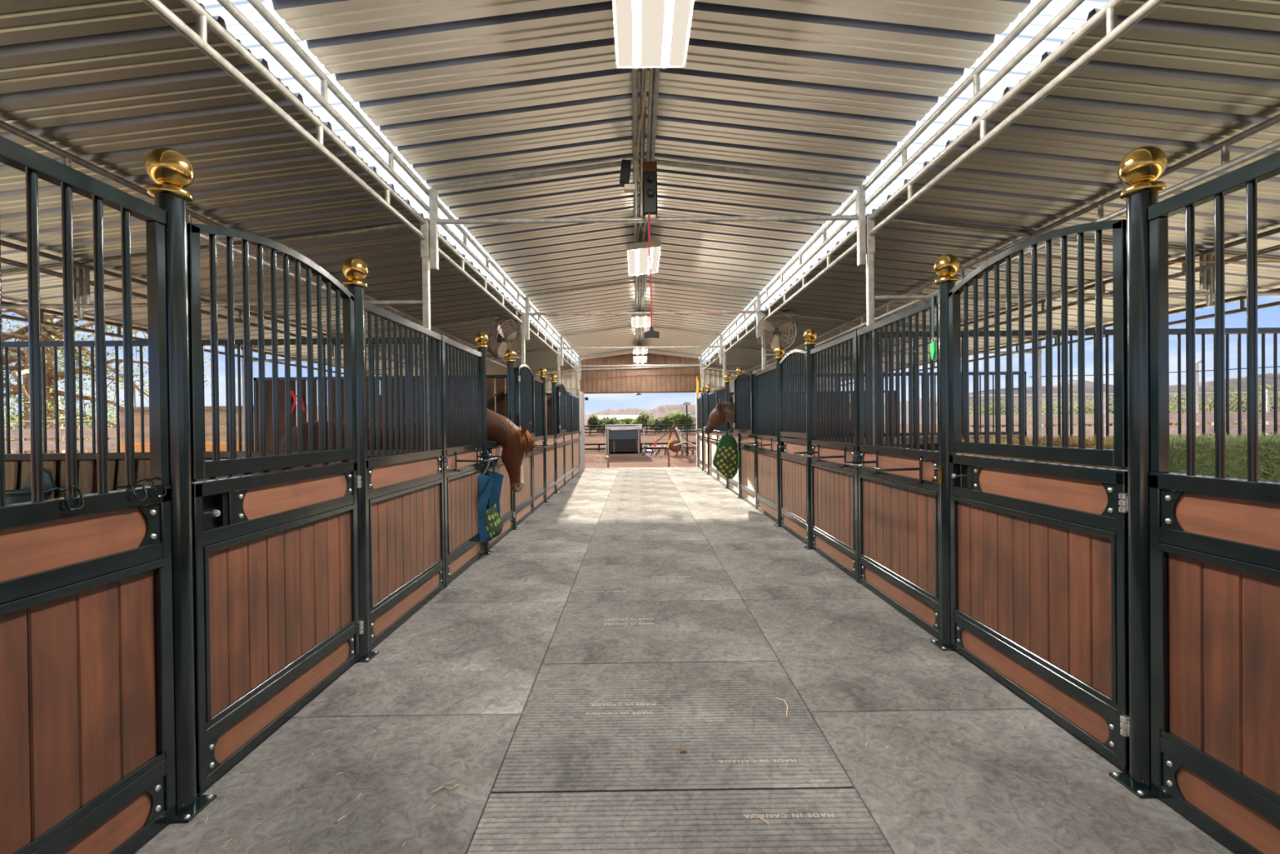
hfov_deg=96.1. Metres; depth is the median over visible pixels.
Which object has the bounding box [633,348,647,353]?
diffuser
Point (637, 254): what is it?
ceiling light
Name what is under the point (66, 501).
clip
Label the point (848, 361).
hanger
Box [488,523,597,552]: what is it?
rubber mat
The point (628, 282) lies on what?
rafter
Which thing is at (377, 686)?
rubber mat
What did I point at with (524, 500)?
barrier
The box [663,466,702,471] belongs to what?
rubber mat
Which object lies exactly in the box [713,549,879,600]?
rubber mat
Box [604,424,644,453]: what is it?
trailer
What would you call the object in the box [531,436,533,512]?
square post
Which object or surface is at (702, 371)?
column
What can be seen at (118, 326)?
roof truss
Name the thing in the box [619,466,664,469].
rubber mat
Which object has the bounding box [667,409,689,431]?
leafy tree
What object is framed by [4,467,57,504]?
tub
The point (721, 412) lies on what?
bay horse
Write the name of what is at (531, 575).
rubber mat
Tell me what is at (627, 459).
ground
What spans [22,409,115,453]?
leafy tree
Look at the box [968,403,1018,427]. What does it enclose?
leafy tree
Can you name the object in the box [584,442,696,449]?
fence
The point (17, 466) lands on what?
wall
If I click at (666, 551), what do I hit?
rubber mat
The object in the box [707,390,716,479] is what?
barrier
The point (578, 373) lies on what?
column
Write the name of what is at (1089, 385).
hills
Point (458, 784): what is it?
straw wisp
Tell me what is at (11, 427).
leafy tree
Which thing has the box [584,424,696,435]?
fence
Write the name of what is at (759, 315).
column
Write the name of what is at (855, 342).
square post
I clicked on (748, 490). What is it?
barrier
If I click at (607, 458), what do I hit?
gate panel
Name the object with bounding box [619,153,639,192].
light
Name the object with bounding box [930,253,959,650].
post
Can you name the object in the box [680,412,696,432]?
leafy tree
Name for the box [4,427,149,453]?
fence
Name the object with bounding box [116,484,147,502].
clip
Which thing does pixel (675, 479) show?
rubber mat
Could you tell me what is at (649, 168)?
reel
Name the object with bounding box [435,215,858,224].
bar
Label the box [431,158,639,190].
rafter
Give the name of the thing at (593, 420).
leafy tree
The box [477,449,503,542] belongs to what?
bag
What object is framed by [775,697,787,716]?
straw wisp
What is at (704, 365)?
rafter
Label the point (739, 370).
post
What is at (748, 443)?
bar
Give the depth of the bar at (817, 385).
18.10 m
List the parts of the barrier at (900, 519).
plate, plate, grille frame, frame, plate, plate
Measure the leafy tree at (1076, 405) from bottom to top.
4.182 m
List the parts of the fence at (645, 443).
rail, rail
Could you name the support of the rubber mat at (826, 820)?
on the floor
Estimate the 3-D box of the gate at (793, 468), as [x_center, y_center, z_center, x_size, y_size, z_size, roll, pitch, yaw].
[1.958,0.758,7.307,0.085,1.225,1.345,-1,0,0]
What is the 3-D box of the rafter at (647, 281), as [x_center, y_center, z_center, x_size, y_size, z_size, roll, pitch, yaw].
[0.991,-2.304,9.489,1.950,0.269,0.042,-1,0,0]
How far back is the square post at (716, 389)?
14.29 m
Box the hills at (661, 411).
[83,404,696,428]
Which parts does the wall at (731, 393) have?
frame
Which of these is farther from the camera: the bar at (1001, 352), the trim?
the trim
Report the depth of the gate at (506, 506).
7.46 m
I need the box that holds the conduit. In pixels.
[581,373,699,380]
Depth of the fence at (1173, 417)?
16.04 m
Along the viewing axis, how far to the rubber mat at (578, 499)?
11.04 m
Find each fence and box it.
[4,417,212,453]
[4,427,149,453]
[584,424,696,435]
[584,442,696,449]
[968,389,1279,437]
[968,411,1279,439]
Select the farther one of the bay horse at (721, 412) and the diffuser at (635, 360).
the diffuser at (635, 360)
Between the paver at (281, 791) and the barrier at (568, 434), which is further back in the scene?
the barrier at (568, 434)
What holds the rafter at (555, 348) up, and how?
attached to the column at (559, 357)
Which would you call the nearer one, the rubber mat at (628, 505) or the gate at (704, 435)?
the rubber mat at (628, 505)
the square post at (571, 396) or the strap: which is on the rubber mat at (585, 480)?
the square post at (571, 396)
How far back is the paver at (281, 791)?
2.31 m
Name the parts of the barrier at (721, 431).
grille frame, frame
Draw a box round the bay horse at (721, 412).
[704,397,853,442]
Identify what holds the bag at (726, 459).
hanging from the gate at (744, 401)
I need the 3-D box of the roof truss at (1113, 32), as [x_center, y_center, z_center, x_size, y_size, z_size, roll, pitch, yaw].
[2.037,-1.816,8.847,0.044,0.181,20.500,-1,0,0]
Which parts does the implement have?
galvanised arm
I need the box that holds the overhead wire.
[1028,366,1279,377]
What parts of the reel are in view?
cord, knob, knob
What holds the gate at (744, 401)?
attached to the post at (739, 370)
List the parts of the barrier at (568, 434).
grille frame, frame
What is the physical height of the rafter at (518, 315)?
0.547 m
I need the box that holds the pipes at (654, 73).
[631,67,659,346]
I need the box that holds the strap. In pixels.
[929,295,937,359]
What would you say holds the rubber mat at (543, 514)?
on the floor
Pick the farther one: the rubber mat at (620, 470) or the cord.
the rubber mat at (620, 470)
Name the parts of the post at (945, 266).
plate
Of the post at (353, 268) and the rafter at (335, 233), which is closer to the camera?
the post at (353, 268)
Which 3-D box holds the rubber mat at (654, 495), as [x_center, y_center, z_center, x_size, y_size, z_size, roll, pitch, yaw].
[0.091,1.392,11.443,1.444,0.020,1.212,-1,0,0]
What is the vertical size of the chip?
0.016 m
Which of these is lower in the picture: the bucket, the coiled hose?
the bucket
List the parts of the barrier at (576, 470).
grille frame, frame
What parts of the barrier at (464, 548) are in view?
grille frame, frame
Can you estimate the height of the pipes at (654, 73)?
0.080 m
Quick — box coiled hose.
[695,375,698,396]
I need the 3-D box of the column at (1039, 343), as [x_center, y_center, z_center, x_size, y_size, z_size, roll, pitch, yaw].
[6.609,-0.044,9.529,0.060,2.770,0.060,-1,0,0]
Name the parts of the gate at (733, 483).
rail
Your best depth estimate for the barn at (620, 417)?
153.79 m
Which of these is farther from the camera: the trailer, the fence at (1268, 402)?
the trailer
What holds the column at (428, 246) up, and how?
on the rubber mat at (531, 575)
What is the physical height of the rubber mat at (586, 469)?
0.020 m
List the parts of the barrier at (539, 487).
grille frame, frame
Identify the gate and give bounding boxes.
[191,461,364,793]
[487,441,515,548]
[515,364,534,436]
[546,434,556,499]
[556,383,565,433]
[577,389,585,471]
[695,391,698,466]
[702,391,706,429]
[702,429,707,472]
[727,431,738,494]
[733,371,754,433]
[778,349,806,438]
[778,436,808,544]
[949,453,1128,771]
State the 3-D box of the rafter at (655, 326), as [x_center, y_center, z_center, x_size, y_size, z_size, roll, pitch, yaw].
[0.972,-2.333,13.789,1.950,0.269,0.042,-1,0,0]
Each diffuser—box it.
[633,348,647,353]
[633,358,646,362]
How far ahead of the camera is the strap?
3.79 m
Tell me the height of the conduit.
0.184 m
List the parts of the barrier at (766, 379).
grille frame, frame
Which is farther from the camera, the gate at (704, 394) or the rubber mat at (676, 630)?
the gate at (704, 394)
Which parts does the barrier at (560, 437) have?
grille frame, frame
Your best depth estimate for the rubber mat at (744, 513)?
9.16 m
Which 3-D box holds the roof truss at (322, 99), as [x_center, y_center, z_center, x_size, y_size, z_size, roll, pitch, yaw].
[-1.906,-2.038,8.828,0.044,0.194,20.500,-1,0,0]
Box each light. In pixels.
[612,0,694,68]
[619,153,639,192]
[626,240,661,275]
[631,314,650,327]
[632,345,648,354]
[633,355,647,363]
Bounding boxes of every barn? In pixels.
[596,414,642,431]
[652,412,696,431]
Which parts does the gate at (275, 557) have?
latch knob, plate, plate, rail, plate, plate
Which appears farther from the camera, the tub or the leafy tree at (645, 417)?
the leafy tree at (645, 417)
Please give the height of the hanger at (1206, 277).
0.470 m
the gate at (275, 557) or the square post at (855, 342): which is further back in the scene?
the square post at (855, 342)
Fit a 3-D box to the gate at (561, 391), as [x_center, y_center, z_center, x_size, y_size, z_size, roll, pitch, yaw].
[-1.742,-0.416,12.853,0.072,1.104,1.315,-1,0,-1]
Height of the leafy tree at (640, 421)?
2.884 m
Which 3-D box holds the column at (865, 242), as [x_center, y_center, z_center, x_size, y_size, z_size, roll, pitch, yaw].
[2.036,-0.378,5.151,0.139,3.560,0.080,-1,0,0]
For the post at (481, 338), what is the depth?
6.52 m
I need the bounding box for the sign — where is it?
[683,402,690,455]
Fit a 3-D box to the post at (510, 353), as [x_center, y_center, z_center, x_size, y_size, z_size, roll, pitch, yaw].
[-1.798,0.167,8.044,0.170,2.519,0.150,-1,0,0]
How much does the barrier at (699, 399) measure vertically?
2.267 m
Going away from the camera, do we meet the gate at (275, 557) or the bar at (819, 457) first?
the gate at (275, 557)
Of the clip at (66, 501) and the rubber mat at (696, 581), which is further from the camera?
the rubber mat at (696, 581)
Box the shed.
[119,405,254,452]
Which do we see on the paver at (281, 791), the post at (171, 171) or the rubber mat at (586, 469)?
the post at (171, 171)
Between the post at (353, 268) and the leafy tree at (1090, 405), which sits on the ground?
the leafy tree at (1090, 405)
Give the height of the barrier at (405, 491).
2.267 m
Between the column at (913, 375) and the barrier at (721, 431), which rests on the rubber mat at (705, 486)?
the barrier at (721, 431)
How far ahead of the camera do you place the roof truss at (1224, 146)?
4.20 m
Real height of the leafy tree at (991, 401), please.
3.828 m
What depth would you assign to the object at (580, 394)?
18.02 m
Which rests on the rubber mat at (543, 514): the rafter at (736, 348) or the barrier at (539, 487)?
the barrier at (539, 487)
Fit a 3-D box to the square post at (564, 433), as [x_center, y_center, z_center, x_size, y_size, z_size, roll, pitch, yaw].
[-1.821,0.251,13.694,0.060,2.275,0.052,-1,0,0]
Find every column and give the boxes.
[241,349,244,450]
[420,188,438,450]
[520,296,529,364]
[556,336,563,384]
[576,356,581,395]
[700,355,704,387]
[719,334,725,386]
[756,293,765,370]
[856,184,875,444]
[912,375,913,436]
[1037,340,1041,439]
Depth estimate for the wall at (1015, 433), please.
9.61 m
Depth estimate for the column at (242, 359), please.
9.44 m
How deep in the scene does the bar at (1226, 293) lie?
5.15 m
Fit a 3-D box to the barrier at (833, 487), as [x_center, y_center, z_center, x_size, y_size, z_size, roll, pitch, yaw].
[1.970,0.262,5.885,0.055,2.267,1.348,-1,0,0]
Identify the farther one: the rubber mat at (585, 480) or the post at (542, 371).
the rubber mat at (585, 480)
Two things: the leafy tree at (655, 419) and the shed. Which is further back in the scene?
the leafy tree at (655, 419)
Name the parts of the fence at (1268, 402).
fence post, rail, fence post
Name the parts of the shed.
board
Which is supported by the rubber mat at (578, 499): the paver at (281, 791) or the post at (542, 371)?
the post at (542, 371)
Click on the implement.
(670, 445)
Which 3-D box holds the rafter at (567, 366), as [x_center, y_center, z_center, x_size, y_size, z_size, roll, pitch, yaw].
[-4.296,-1.621,18.071,4.604,0.547,0.042,-1,0,0]
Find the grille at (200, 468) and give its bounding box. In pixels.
[186,222,356,479]
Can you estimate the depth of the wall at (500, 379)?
9.46 m
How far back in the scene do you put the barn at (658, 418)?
140.03 m
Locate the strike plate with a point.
(940, 468)
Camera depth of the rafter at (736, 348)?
13.79 m
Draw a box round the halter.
[290,391,305,413]
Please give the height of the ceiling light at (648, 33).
0.153 m
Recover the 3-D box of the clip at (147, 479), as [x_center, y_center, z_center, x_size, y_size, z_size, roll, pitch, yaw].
[-1.766,0.217,2.079,0.072,0.073,0.052,-1,0,0]
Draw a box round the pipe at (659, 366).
[580,365,699,370]
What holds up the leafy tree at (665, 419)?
on the ground
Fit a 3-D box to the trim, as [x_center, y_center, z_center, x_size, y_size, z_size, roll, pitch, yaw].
[0.015,-1.154,19.153,4.020,0.050,0.080,-1,0,0]
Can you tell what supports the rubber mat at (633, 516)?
on the floor
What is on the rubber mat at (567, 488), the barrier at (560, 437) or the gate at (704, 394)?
the barrier at (560, 437)
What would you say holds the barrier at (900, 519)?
on the rubber mat at (926, 675)
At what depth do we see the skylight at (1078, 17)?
3.97 m
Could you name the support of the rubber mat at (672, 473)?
on the floor
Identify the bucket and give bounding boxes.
[4,488,51,504]
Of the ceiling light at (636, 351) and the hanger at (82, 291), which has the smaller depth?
the hanger at (82, 291)
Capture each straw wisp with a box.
[429,783,459,794]
[750,813,769,824]
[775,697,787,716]
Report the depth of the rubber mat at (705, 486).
12.85 m
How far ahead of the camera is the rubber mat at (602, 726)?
2.71 m
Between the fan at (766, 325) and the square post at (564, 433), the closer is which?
the fan at (766, 325)
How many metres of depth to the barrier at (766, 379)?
8.83 m
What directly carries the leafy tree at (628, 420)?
on the ground
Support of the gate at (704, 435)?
attached to the post at (708, 386)
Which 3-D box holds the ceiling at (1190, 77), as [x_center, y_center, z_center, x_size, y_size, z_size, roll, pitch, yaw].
[4.433,-1.670,5.191,4.752,0.559,28.365,-1,0,0]
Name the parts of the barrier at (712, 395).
grille frame, frame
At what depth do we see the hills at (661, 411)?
824.12 m
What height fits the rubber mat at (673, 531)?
0.020 m
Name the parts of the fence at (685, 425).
rail, rail, rail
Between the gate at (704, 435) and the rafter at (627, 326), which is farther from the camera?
the gate at (704, 435)
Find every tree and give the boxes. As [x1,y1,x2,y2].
[1,308,211,453]
[4,412,24,453]
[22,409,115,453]
[586,413,599,434]
[596,417,608,433]
[600,416,626,431]
[619,417,633,424]
[630,418,645,427]
[634,411,654,433]
[647,417,658,431]
[649,418,666,431]
[661,413,675,431]
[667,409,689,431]
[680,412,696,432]
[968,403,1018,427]
[969,397,1028,427]
[1015,400,1074,426]
[1043,391,1113,436]
[1069,395,1113,437]
[1168,391,1206,435]
[1174,384,1247,435]
[1200,383,1279,424]
[1236,387,1279,423]
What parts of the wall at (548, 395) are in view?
frame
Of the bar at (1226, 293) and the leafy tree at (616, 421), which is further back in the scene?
the leafy tree at (616, 421)
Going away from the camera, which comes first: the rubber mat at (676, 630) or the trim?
the rubber mat at (676, 630)
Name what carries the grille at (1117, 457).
attached to the post at (1140, 169)
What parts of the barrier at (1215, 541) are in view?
plate, plate, grille frame, frame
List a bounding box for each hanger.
[73,266,90,318]
[848,360,853,373]
[1199,253,1214,306]
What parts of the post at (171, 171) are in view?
plate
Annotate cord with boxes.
[1026,255,1279,262]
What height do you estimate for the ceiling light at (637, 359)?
0.153 m
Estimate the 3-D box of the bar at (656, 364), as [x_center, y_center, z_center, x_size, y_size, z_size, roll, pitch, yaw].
[0.013,-1.937,18.088,3.885,0.044,0.044,-1,0,0]
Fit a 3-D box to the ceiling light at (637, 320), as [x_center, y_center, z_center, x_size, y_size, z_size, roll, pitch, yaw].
[0.027,-2.276,12.185,0.420,0.153,1.216,-1,0,0]
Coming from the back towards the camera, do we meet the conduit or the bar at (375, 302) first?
the conduit
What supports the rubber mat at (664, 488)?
on the floor
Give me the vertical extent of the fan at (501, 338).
0.674 m
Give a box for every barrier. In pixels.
[0,135,175,853]
[364,299,444,651]
[444,336,484,585]
[514,367,533,526]
[533,376,545,511]
[555,386,564,491]
[564,391,573,484]
[572,393,580,477]
[697,395,702,469]
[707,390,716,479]
[716,386,726,486]
[739,373,755,508]
[755,364,777,524]
[809,331,856,580]
[857,296,941,640]
[1148,151,1279,853]
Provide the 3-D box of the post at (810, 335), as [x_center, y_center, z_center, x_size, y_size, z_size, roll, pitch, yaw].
[1.968,0.134,6.610,0.170,2.519,0.150,-1,0,0]
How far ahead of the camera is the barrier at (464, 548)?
5.78 m
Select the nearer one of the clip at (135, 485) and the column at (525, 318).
the clip at (135, 485)
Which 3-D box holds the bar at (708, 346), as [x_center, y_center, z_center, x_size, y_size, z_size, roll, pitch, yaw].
[0.032,-1.908,13.788,3.885,0.044,0.044,-1,0,0]
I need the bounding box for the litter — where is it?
[205,520,1098,853]
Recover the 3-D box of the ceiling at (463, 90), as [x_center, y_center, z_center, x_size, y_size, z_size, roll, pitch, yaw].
[0.057,-2.308,5.168,3.890,0.266,28.365,-1,0,0]
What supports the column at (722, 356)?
on the rubber mat at (705, 486)
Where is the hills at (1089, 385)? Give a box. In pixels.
[849,371,1279,424]
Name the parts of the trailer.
corner post, corner post, roof panel, corner post, corner post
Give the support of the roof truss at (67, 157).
attached to the ceiling at (108, 84)
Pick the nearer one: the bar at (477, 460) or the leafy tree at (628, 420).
the bar at (477, 460)
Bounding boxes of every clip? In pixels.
[43,485,84,511]
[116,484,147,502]
[135,476,166,497]
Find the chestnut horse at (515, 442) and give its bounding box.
[281,408,537,492]
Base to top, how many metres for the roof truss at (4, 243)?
0.179 m
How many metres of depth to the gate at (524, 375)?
8.63 m
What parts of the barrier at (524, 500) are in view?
frame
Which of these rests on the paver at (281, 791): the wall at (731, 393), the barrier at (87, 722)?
the barrier at (87, 722)
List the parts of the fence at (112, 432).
fence post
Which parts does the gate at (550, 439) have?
rail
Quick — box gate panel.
[594,454,608,467]
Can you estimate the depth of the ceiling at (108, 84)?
3.85 m
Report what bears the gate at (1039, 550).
attached to the post at (1140, 169)
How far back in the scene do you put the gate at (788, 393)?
7.31 m
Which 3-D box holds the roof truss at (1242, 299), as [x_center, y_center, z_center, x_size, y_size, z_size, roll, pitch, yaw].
[6.547,-1.356,8.870,0.044,0.179,20.500,-1,0,0]
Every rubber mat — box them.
[289,601,565,717]
[426,551,586,603]
[466,787,893,853]
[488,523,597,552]
[491,661,853,792]
[519,505,604,524]
[540,493,609,506]
[542,599,778,663]
[554,484,613,493]
[566,476,616,484]
[566,563,742,601]
[573,471,617,477]
[580,467,619,471]
[581,539,720,564]
[591,522,706,541]
[597,510,696,524]
[602,500,688,511]
[606,492,683,501]
[609,485,678,493]
[616,472,668,476]
[617,469,666,472]
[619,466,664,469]
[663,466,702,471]
[666,470,710,475]
[669,475,719,483]
[673,482,733,492]
[679,491,748,504]
[686,503,773,522]
[697,521,808,550]
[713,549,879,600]
[743,598,1038,713]
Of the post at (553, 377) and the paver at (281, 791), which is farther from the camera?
the post at (553, 377)
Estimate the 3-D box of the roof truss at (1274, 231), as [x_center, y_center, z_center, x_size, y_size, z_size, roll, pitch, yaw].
[5.025,-1.514,8.862,0.044,0.179,20.500,-1,0,0]
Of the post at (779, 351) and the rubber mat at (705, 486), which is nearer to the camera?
the post at (779, 351)
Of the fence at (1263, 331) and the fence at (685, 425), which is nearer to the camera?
the fence at (1263, 331)
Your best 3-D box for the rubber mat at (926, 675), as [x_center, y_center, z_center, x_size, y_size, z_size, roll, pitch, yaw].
[1.510,1.427,3.811,1.316,0.020,1.826,-1,0,0]
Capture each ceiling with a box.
[0,0,577,376]
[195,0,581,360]
[265,0,1031,359]
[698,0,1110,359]
[699,0,1279,382]
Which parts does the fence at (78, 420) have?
rail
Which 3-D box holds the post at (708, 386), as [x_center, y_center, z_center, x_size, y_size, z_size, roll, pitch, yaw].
[1.927,0.071,16.109,0.170,2.519,0.150,-1,0,0]
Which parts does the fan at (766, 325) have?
blade, blade, motor, blade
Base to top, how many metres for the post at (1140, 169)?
2.519 m
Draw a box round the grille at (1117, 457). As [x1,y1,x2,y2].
[948,219,1127,466]
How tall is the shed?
2.500 m
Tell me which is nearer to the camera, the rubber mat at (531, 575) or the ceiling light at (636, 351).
the rubber mat at (531, 575)
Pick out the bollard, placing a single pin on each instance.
(668, 464)
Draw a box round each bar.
[1,300,422,308]
[240,356,521,361]
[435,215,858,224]
[454,448,502,471]
[528,310,757,315]
[532,444,550,452]
[562,345,719,349]
[580,364,700,366]
[704,385,845,387]
[743,437,772,452]
[765,351,1042,355]
[793,444,846,468]
[844,450,922,484]
[874,291,1279,299]
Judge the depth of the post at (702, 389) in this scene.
17.45 m
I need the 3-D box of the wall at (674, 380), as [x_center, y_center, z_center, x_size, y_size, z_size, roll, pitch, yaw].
[0.012,-0.568,19.137,13.400,3.839,0.020,-1,0,0]
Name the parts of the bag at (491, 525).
panel, panel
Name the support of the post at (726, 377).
on the rubber mat at (705, 486)
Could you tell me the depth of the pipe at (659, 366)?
19.02 m
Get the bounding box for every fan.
[487,314,522,359]
[755,309,798,351]
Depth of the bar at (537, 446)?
9.07 m
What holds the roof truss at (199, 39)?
attached to the ceiling at (108, 84)
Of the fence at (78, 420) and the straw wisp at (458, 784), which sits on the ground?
the fence at (78, 420)
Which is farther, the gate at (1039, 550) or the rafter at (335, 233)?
the rafter at (335, 233)
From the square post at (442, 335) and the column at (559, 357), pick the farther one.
the column at (559, 357)
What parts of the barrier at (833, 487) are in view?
plate, grille frame, frame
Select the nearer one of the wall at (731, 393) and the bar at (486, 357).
the bar at (486, 357)
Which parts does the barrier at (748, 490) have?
grille frame, frame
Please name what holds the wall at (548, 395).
on the floor
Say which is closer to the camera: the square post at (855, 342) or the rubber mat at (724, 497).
the square post at (855, 342)
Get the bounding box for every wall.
[2,337,433,498]
[253,374,507,450]
[379,392,551,435]
[494,352,837,435]
[729,390,895,443]
[783,371,1026,450]
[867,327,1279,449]
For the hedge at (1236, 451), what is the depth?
4.52 m
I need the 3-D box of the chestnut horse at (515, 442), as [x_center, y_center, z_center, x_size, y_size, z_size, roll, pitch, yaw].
[-2.871,0.596,7.262,3.148,1.695,0.618,-1,0,0]
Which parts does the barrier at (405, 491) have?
plate, plate, grille frame, frame, plate, plate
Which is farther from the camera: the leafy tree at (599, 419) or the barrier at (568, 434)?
the leafy tree at (599, 419)
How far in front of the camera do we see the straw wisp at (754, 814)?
2.11 m
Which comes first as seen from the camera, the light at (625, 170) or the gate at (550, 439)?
the light at (625, 170)
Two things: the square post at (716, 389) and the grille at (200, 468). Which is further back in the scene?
the square post at (716, 389)
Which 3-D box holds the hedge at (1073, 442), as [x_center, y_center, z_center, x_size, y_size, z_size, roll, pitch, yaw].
[3.236,0.343,4.747,1.257,0.600,0.660,-1,0,0]
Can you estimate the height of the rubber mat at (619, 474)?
0.020 m
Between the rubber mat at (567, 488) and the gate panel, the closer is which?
the rubber mat at (567, 488)
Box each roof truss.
[0,120,535,375]
[0,240,471,375]
[1,300,392,376]
[142,0,581,373]
[216,0,582,365]
[697,0,1085,364]
[699,0,1165,373]
[746,114,1279,375]
[790,226,1279,382]
[836,288,1279,385]
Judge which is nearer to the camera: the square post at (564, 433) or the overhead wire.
the square post at (564, 433)
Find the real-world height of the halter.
0.375 m
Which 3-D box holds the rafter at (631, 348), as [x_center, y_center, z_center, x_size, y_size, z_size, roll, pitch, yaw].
[-0.961,-2.341,18.081,1.890,0.267,0.042,-1,0,0]
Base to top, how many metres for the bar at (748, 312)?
0.070 m
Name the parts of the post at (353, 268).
plate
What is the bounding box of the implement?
[641,425,689,455]
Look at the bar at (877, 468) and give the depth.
4.04 m
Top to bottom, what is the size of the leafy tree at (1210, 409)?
4.664 m
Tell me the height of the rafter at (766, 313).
0.545 m
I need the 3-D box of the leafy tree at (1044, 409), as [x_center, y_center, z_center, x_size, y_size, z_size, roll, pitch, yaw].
[32.438,-0.427,46.057,5.059,3.650,4.654,-1,0,0]
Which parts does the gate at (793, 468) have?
rail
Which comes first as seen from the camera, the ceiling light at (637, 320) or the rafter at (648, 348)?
the ceiling light at (637, 320)
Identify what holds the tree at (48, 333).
on the ground
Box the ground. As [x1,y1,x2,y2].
[4,421,1279,467]
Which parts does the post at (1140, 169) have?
plate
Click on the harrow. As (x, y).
(686, 442)
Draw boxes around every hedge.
[956,431,1121,485]
[1086,431,1277,481]
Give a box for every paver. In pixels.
[133,714,520,853]
[810,709,1235,853]
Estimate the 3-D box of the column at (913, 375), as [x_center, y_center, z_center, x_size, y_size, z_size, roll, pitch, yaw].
[6.591,-0.072,13.829,0.060,2.770,0.060,-1,0,0]
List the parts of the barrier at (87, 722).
grille frame, frame, plate, plate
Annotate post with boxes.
[144,147,217,822]
[342,257,379,662]
[440,333,447,587]
[475,331,493,554]
[505,348,519,529]
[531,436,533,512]
[538,367,549,502]
[550,373,559,493]
[564,432,565,484]
[571,395,573,447]
[700,387,705,470]
[706,384,711,474]
[715,389,717,480]
[724,373,730,488]
[736,367,743,497]
[754,373,756,509]
[773,345,785,526]
[803,328,817,549]
[853,329,858,582]
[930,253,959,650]
[1108,146,1167,798]
[1195,359,1201,435]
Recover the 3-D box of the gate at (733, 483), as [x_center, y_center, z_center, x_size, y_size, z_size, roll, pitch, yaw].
[1.938,0.728,11.907,0.085,1.225,1.485,-1,0,0]
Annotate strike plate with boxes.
[937,466,942,484]
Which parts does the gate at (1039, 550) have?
latch knob, plate, plate, rail, plate, plate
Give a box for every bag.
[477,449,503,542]
[712,426,739,479]
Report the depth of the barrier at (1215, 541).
1.97 m
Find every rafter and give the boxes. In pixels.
[0,221,420,276]
[252,314,519,348]
[367,347,556,371]
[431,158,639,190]
[526,280,635,297]
[532,366,576,372]
[560,325,634,336]
[579,348,632,356]
[640,280,759,294]
[644,158,862,186]
[647,325,721,334]
[647,348,701,355]
[704,364,849,380]
[725,346,908,365]
[765,311,1031,340]
[875,217,1279,261]
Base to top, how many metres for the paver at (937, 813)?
0.020 m
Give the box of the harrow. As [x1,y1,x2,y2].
[673,440,696,455]
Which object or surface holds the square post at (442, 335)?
on the rubber mat at (531, 575)
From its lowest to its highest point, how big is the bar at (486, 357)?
0.036 m
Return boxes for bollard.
[667,451,670,466]
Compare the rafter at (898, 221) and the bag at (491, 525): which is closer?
the rafter at (898, 221)
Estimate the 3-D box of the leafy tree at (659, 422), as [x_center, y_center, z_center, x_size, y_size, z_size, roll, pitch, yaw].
[3.947,-0.307,117.029,4.310,3.096,2.905,-1,0,0]
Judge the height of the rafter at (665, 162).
0.269 m
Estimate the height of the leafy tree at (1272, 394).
4.534 m
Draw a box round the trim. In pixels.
[584,391,701,393]
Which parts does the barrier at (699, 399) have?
frame, grille frame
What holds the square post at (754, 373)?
on the rubber mat at (744, 513)
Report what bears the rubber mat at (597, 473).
on the floor
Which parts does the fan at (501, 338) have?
blade, motor, blade, blade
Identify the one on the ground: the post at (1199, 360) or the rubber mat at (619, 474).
the post at (1199, 360)
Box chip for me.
[679,748,688,753]
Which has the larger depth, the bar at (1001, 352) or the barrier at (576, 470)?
the barrier at (576, 470)
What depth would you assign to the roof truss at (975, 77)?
3.77 m
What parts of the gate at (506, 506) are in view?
rail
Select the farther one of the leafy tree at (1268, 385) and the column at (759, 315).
the leafy tree at (1268, 385)
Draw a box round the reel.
[642,161,659,337]
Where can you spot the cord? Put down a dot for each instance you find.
(1027, 255)

